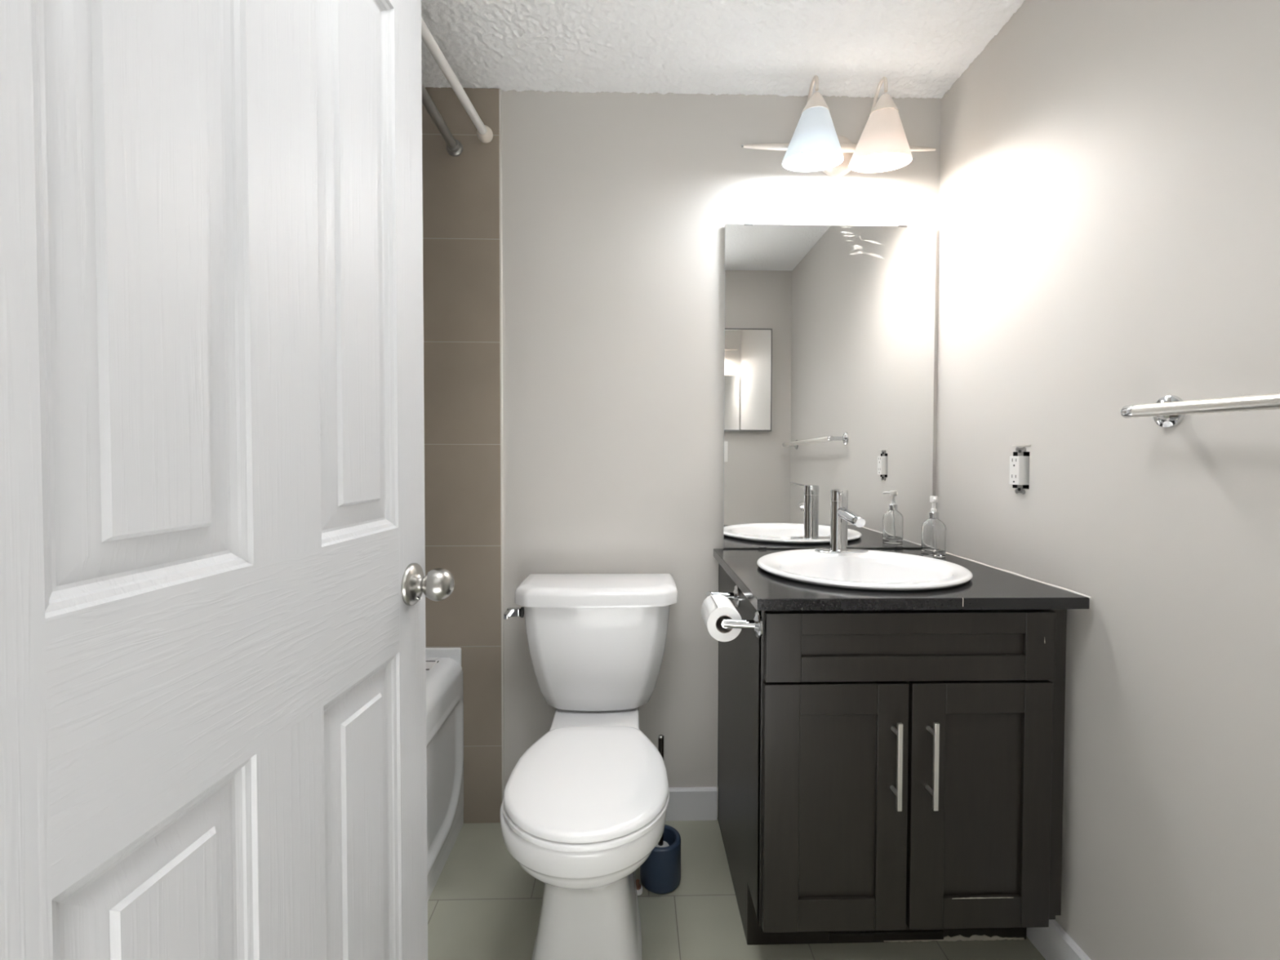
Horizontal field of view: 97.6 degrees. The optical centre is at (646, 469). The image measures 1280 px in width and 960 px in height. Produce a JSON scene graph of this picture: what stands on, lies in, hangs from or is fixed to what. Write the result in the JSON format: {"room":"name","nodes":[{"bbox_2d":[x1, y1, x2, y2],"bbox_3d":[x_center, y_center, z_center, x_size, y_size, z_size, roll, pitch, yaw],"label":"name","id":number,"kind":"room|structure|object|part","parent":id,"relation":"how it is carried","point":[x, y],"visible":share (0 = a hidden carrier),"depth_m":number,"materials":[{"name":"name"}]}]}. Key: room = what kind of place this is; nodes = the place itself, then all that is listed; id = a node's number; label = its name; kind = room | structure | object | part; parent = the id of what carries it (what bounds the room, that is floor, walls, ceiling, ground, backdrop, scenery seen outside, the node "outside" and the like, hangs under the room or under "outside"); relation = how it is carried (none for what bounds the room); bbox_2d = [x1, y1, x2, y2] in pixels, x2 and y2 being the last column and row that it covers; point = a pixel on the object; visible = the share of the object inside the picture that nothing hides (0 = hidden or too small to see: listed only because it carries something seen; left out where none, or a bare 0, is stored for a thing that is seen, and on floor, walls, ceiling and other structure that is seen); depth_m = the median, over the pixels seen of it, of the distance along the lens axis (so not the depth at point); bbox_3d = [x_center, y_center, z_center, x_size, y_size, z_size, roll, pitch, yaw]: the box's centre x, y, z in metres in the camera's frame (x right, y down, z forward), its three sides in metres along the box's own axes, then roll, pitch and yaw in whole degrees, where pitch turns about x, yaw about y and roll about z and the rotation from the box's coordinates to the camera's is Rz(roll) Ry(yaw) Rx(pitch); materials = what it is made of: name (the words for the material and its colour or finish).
{"room":"bathroom","nodes":[
{"label":"bathroom","id":0,"kind":"room"},
{"bbox_2d":[422,87,941,823],"bbox_3d":[-0.168,-0.026,1.701,2.270,2.152,0.109,0,1,-1],"label":"wall","id":1,"kind":"structure","parent":0,"point":[617,206],"depth_m":1.65,"materials":[{"name":"grey paint"}]},
{"bbox_2d":[422,83,462,156],"bbox_3d":[-0.535,-0.900,0.917,0.048,0.064,1.398,0,1,-1],"label":"curtain rod","id":2,"kind":"object","parent":1,"relation":"attached to","point":[454,147],"visible":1,"depth_m":1.49,"materials":[{"name":"grey metal"}]},
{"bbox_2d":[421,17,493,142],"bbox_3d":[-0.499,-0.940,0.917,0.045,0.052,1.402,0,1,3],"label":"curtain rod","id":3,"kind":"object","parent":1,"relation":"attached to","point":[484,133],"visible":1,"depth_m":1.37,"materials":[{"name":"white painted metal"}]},
{"bbox_2d":[499,88,504,800],"bbox_3d":[-0.426,-0.024,1.645,0.004,2.149,0.008,0,1,-1],"label":"trim","id":4,"kind":"structure","parent":1,"relation":"attached to","point":[500,139],"depth_m":1.64,"materials":[{"name":"white"}]},
{"bbox_2d":[503,786,717,821],"bbox_3d":[-0.108,1.004,1.675,0.636,0.094,0.012,0,1,-1],"label":"baseboard","id":5,"kind":"structure","parent":1,"relation":"attached to","point":[686,803],"depth_m":1.68,"materials":[{"name":"white paint"}]},
{"bbox_2d":[723,222,936,548],"bbox_3d":[0.541,-0.242,1.662,0.626,0.955,0.012,0,1,-1],"label":"wall mirror","id":6,"kind":"object","parent":1,"relation":"attached to","point":[829,330],"visible":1,"depth_m":1.66,"materials":[{"name":"clear glass"}]},
{"bbox_2d":[741,75,935,177],"bbox_3d":[0.554,-0.938,1.547,0.564,0.235,0.210,0,1,-1],"label":"vanity light","id":7,"kind":"object","parent":1,"relation":"attached to","point":[815,144],"visible":1,"depth_m":1.48,"materials":[{"name":"white glass"}]},
{"bbox_3d":[0.449,-0.991,1.548,0.009,0.129,0.133,0,1,-1],"label":"arm","id":8,"kind":"part","parent":7,"relation":"part of","materials":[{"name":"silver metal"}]},
{"bbox_3d":[0.450,-0.890,1.519,0.161,0.141,0.159,0,1,-1],"label":"lamp shade","id":9,"kind":"part","parent":7,"relation":"part of","materials":[{"name":"white glass"}]},
{"bbox_3d":[0.558,-0.922,1.637,0.121,0.121,0.030,0,1,-1],"label":"plate","id":10,"kind":"part","parent":7,"relation":"part of","materials":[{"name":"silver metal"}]},
{"bbox_3d":[0.634,-0.991,1.552,0.009,0.129,0.133,0,1,-1],"label":"arm","id":11,"kind":"part","parent":7,"relation":"part of","materials":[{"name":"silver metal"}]},
{"bbox_3d":[0.635,-0.890,1.524,0.161,0.141,0.159,0,1,-1],"label":"lamp shade","id":12,"kind":"part","parent":7,"relation":"part of","materials":[{"name":"beige glass"}]},
{"bbox_2d":[421,0,1024,98],"bbox_3d":[0.015,-1.087,-0.546,3.000,0.086,4.559,0,1,-1],"label":"ceiling","id":13,"kind":"structure","parent":0,"point":[922,47],"depth_m":1.44,"materials":[{"name":"white paint"}]},
{"bbox_2d":[427,817,1045,959],"bbox_3d":[-0.024,1.099,0.895,3.000,0.060,1.779,0,1,-1],"label":"floor","id":14,"kind":"structure","parent":0,"point":[482,904],"depth_m":1.32,"materials":[{"name":"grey tile"}]},
{"bbox_2d":[426,647,463,900],"bbox_3d":[-0.901,0.802,0.948,0.761,0.528,1.392,0,1,-1],"label":"bathtub","id":15,"kind":"object","parent":14,"relation":"on","point":[444,673],"visible":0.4,"depth_m":1.52,"materials":[{"name":"white ceramic"}]},
{"bbox_2d":[426,657,462,716],"bbox_3d":[-0.903,0.815,0.949,0.758,0.502,1.392,0,1,-1],"label":"basin","id":16,"kind":"object","parent":15,"relation":"in","point":[444,675],"depth_m":1.54,"materials":[{"name":"white ceramic"}]},
{"bbox_2d":[499,573,677,959],"bbox_3d":[-0.140,0.687,1.316,0.454,0.744,0.700,0,1,-1],"label":"toilet","id":17,"kind":"object","parent":14,"relation":"on","point":[584,806],"visible":1,"depth_m":1.19,"materials":[{"name":"white ceramic"}]},
{"bbox_3d":[-0.353,0.380,1.467,0.033,0.023,0.052,0,1,-1],"label":"flush lever","id":18,"kind":"part","parent":17,"relation":"part of","materials":[{"name":"silver metal"}]},
{"bbox_3d":[-0.130,0.860,1.299,0.333,0.400,0.636,0,1,-1],"label":"bowl","id":19,"kind":"part","parent":17,"relation":"part of","materials":[{"name":"white ceramic"}]},
{"bbox_3d":[-0.121,0.653,1.166,0.330,0.015,0.399,0,1,-1],"label":"seat","id":20,"kind":"part","parent":17,"relation":"part of","materials":[{"name":"white plastic"}]},
{"bbox_3d":[-0.121,0.634,1.165,0.327,0.021,0.396,0,1,-1],"label":"seat lid","id":21,"kind":"part","parent":17,"relation":"part of","materials":[{"name":"white plastic"}]},
{"bbox_3d":[-0.136,0.333,1.550,0.435,0.046,0.216,0,1,-1],"label":"tank lid","id":22,"kind":"part","parent":17,"relation":"part of","materials":[{"name":"white ceramic"}]},
{"bbox_3d":[-0.136,0.503,1.558,0.397,0.298,0.194,0,1,-1],"label":"tank","id":23,"kind":"part","parent":17,"relation":"part of","materials":[{"name":"white ceramic"}]},
{"bbox_2d":[640,824,680,893],"bbox_3d":[0.035,1.000,1.440,0.105,0.114,0.105,0,1,-1],"label":"toilet brush holder","id":24,"kind":"object","parent":14,"relation":"on","point":[660,873],"visible":0.73,"depth_m":1.40,"materials":[{"name":"blue plastic"}]},
{"bbox_2d":[655,734,669,847],"bbox_3d":[0.035,0.862,1.437,0.062,0.365,0.062,0,1,-1],"label":"toilet brush","id":25,"kind":"object","parent":24,"relation":"in","point":[661,843],"visible":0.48,"depth_m":1.43,"materials":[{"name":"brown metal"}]},
{"bbox_3d":[0.036,0.829,1.435,0.015,0.287,0.016,0,1,-1],"label":"handle","id":26,"kind":"part","parent":25,"relation":"part of","materials":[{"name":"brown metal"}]},
{"bbox_2d":[717,563,1066,945],"bbox_3d":[0.538,0.663,1.384,0.634,0.792,0.608,0,1,-1],"label":"vanity cabinet","id":27,"kind":"object","parent":14,"relation":"on","point":[884,775],"visible":0.97,"depth_m":1.12,"materials":[{"name":"brown wood"}]},
{"bbox_2d":[706,585,762,638],"bbox_3d":[0.186,0.311,1.244,0.078,0.053,0.282,0,1,-1],"label":"toilet paper holder","id":28,"kind":"object","parent":27,"relation":"attached to","point":[756,624],"visible":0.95,"depth_m":1.12,"materials":[{"name":"silver metal"}]},
{"bbox_2d":[701,593,742,641],"bbox_3d":[0.157,0.314,1.193,0.073,0.075,0.102,0,1,-1],"label":"toilet paper roll","id":29,"kind":"object","parent":28,"relation":"hanging from","point":[715,606],"visible":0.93,"depth_m":1.14,"materials":[{"name":"white paper"}]},
{"bbox_3d":[0.180,0.307,1.359,0.065,0.021,0.019,0,1,-1],"label":"post","id":30,"kind":"part","parent":28,"relation":"part of","materials":[{"name":"silver metal"}]},
{"bbox_3d":[0.186,0.313,1.130,0.065,0.021,0.019,0,1,-1],"label":"post","id":31,"kind":"part","parent":28,"relation":"part of","materials":[{"name":"silver metal"}]},
{"bbox_3d":[0.229,0.662,1.403,0.016,0.792,0.553,0,1,-1],"label":"panel","id":32,"kind":"part","parent":27,"relation":"part of","materials":[{"name":"brown wood"}]},
{"bbox_3d":[0.375,0.672,1.120,0.287,0.498,0.020,0,1,-1],"label":"cabinet door","id":33,"kind":"part","parent":27,"relation":"part of","materials":[{"name":"brown wood"}]},
{"bbox_3d":[0.379,0.671,1.122,0.159,0.376,0.007,0,1,-1],"label":"inset panel","id":34,"kind":"part","parent":27,"relation":"part of","materials":[{"name":"brown wood"}]},
{"bbox_3d":[0.487,0.632,1.098,0.008,0.008,0.027,0,1,-1],"label":"handle post","id":35,"kind":"part","parent":27,"relation":"part of","materials":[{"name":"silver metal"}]},
{"bbox_3d":[0.487,0.513,1.095,0.008,0.008,0.027,0,1,-1],"label":"handle post","id":36,"kind":"part","parent":27,"relation":"part of","materials":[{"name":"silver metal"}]},
{"bbox_3d":[0.487,0.575,1.080,0.009,0.170,0.007,0,1,-1],"label":"bar handle","id":37,"kind":"part","parent":27,"relation":"part of","materials":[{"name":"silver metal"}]},
{"bbox_2d":[713,548,1092,610],"bbox_3d":[0.536,0.254,1.383,0.661,0.025,0.591,0,1,-1],"label":"countertop","id":38,"kind":"structure","parent":27,"relation":"on","point":[989,588],"depth_m":1.13,"materials":[{"name":"black stone"}]},
{"bbox_2d":[756,548,973,591],"bbox_3d":[0.514,0.302,1.363,0.487,0.144,0.459,0,1,-1],"label":"sink","id":39,"kind":"object","parent":38,"relation":"in","point":[872,570],"visible":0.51,"depth_m":1.43,"materials":[{"name":"white ceramic"}]},
{"bbox_2d":[814,488,868,553],"bbox_3d":[0.539,0.141,1.497,0.148,0.177,0.150,0,1,-1],"label":"faucet","id":40,"kind":"object","parent":39,"relation":"on","point":[840,514],"visible":1,"depth_m":1.52,"materials":[{"name":"silver metal"}]},
{"bbox_3d":[0.530,0.071,1.544,0.046,0.032,0.046,0,1,-1],"label":"lever","id":41,"kind":"part","parent":40,"relation":"part of","materials":[{"name":"silver metal"}]},
{"bbox_3d":[0.538,0.226,1.548,0.148,0.005,0.052,0,1,-1],"label":"plate","id":42,"kind":"part","parent":40,"relation":"part of","materials":[{"name":"silver metal"}]},
{"bbox_3d":[0.538,0.125,1.480,0.030,0.046,0.117,0,1,-7],"label":"spout","id":43,"kind":"part","parent":40,"relation":"part of","materials":[{"name":"silver metal"}]},
{"bbox_2d":[920,496,946,557],"bbox_3d":[0.795,0.157,1.550,0.060,0.166,0.065,0,1,-1],"label":"soap dispenser","id":44,"kind":"object","parent":38,"relation":"on","point":[933,530],"visible":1,"depth_m":1.53,"materials":[{"name":"clear glass"}]},
{"bbox_2d":[920,518,946,557],"bbox_3d":[0.795,0.184,1.552,0.060,0.112,0.060,0,1,-1],"label":"bottle","id":45,"kind":"object","parent":44,"relation":"attached to","point":[933,530],"depth_m":1.53,"materials":[{"name":"clear glass"}]},
{"bbox_3d":[0.523,0.352,1.116,0.579,0.139,0.020,0,1,-1],"label":"false drawer","id":46,"kind":"part","parent":27,"relation":"part of","materials":[{"name":"brown wood"}]},
{"bbox_3d":[0.528,0.348,1.119,0.453,0.048,0.007,0,1,-1],"label":"inset panel","id":47,"kind":"part","parent":27,"relation":"part of","materials":[{"name":"brown wood"}]},
{"bbox_3d":[0.558,0.632,1.100,0.008,0.008,0.027,0,1,-1],"label":"handle post","id":48,"kind":"part","parent":27,"relation":"part of","materials":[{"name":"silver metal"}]},
{"bbox_3d":[0.558,0.513,1.097,0.008,0.008,0.027,0,1,-1],"label":"handle post","id":49,"kind":"part","parent":27,"relation":"part of","materials":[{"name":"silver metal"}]},
{"bbox_3d":[0.558,0.575,1.082,0.009,0.170,0.007,0,1,-1],"label":"bar handle","id":50,"kind":"part","parent":27,"relation":"part of","materials":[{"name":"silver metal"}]},
{"bbox_3d":[0.667,0.673,1.127,0.284,0.498,0.020,0,1,-1],"label":"cabinet door","id":51,"kind":"part","parent":27,"relation":"part of","materials":[{"name":"brown wood"}]},
{"bbox_3d":[0.672,0.673,1.130,0.163,0.378,0.007,0,1,-1],"label":"inset panel","id":52,"kind":"part","parent":27,"relation":"part of","materials":[{"name":"brown wood"}]},
{"bbox_3d":[0.823,0.663,1.419,0.016,0.792,0.553,0,1,-1],"label":"panel","id":53,"kind":"part","parent":27,"relation":"part of","materials":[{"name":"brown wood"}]},
{"bbox_2d":[935,0,1279,959],"bbox_3d":[0.938,-0.005,0.899,0.100,2.152,1.569,0,1,-1],"label":"wall","id":54,"kind":"structure","parent":0,"point":[1109,225],"depth_m":1.02,"materials":[{"name":"grey paint"}]},
{"bbox_2d":[1008,444,1031,493],"bbox_3d":[0.884,0.000,1.312,0.047,0.115,0.063,0,1,-1],"label":"electrical outlet","id":55,"kind":"object","parent":54,"relation":"attached to","point":[1020,464],"visible":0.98,"depth_m":1.30,"materials":[{"name":"white plastic"}]},
{"bbox_2d":[1008,456,1029,484],"bbox_3d":[0.883,0.003,1.313,0.047,0.067,0.033,0,1,-1],"label":"receptacle","id":56,"kind":"object","parent":55,"relation":"attached to","point":[1019,465],"depth_m":1.30,"materials":[{"name":"white plastic"}]},
{"bbox_2d":[1026,919,1091,959],"bbox_3d":[0.879,1.024,0.921,0.013,0.094,1.569,0,1,-1],"label":"baseboard","id":57,"kind":"structure","parent":54,"relation":"attached to","point":[1052,942],"depth_m":1.19,"materials":[{"name":"white paint"}]},
{"bbox_2d":[1120,392,1279,427],"bbox_3d":[0.856,-0.083,0.590,0.078,0.067,0.771,0,1,-1],"label":"towel bar","id":58,"kind":"object","parent":54,"relation":"attached to","point":[1168,411],"visible":1,"depth_m":0.84,"materials":[{"name":"silver metal"}]},
{"bbox_3d":[0.025,0.067,0.113,0.885,2.040,0.282,0,1,-1],"label":"trim","id":59,"kind":"structure","parent":0,"visible":0},
{"bbox_2d":[0,0,454,959],"bbox_3d":[-0.344,0.060,0.560,0.096,2.008,0.605,0,1,3],"label":"door","id":60,"kind":"structure","parent":59,"relation":"attached to","point":[215,584],"depth_m":0.47,"materials":[{"name":"white wood"}]},
{"bbox_3d":[-0.309,0.169,0.818,0.050,0.048,0.048,0,1,-1],"label":"knob","id":61,"kind":"part","parent":60,"relation":"part of","materials":[{"name":"silver metal"}]}
]}

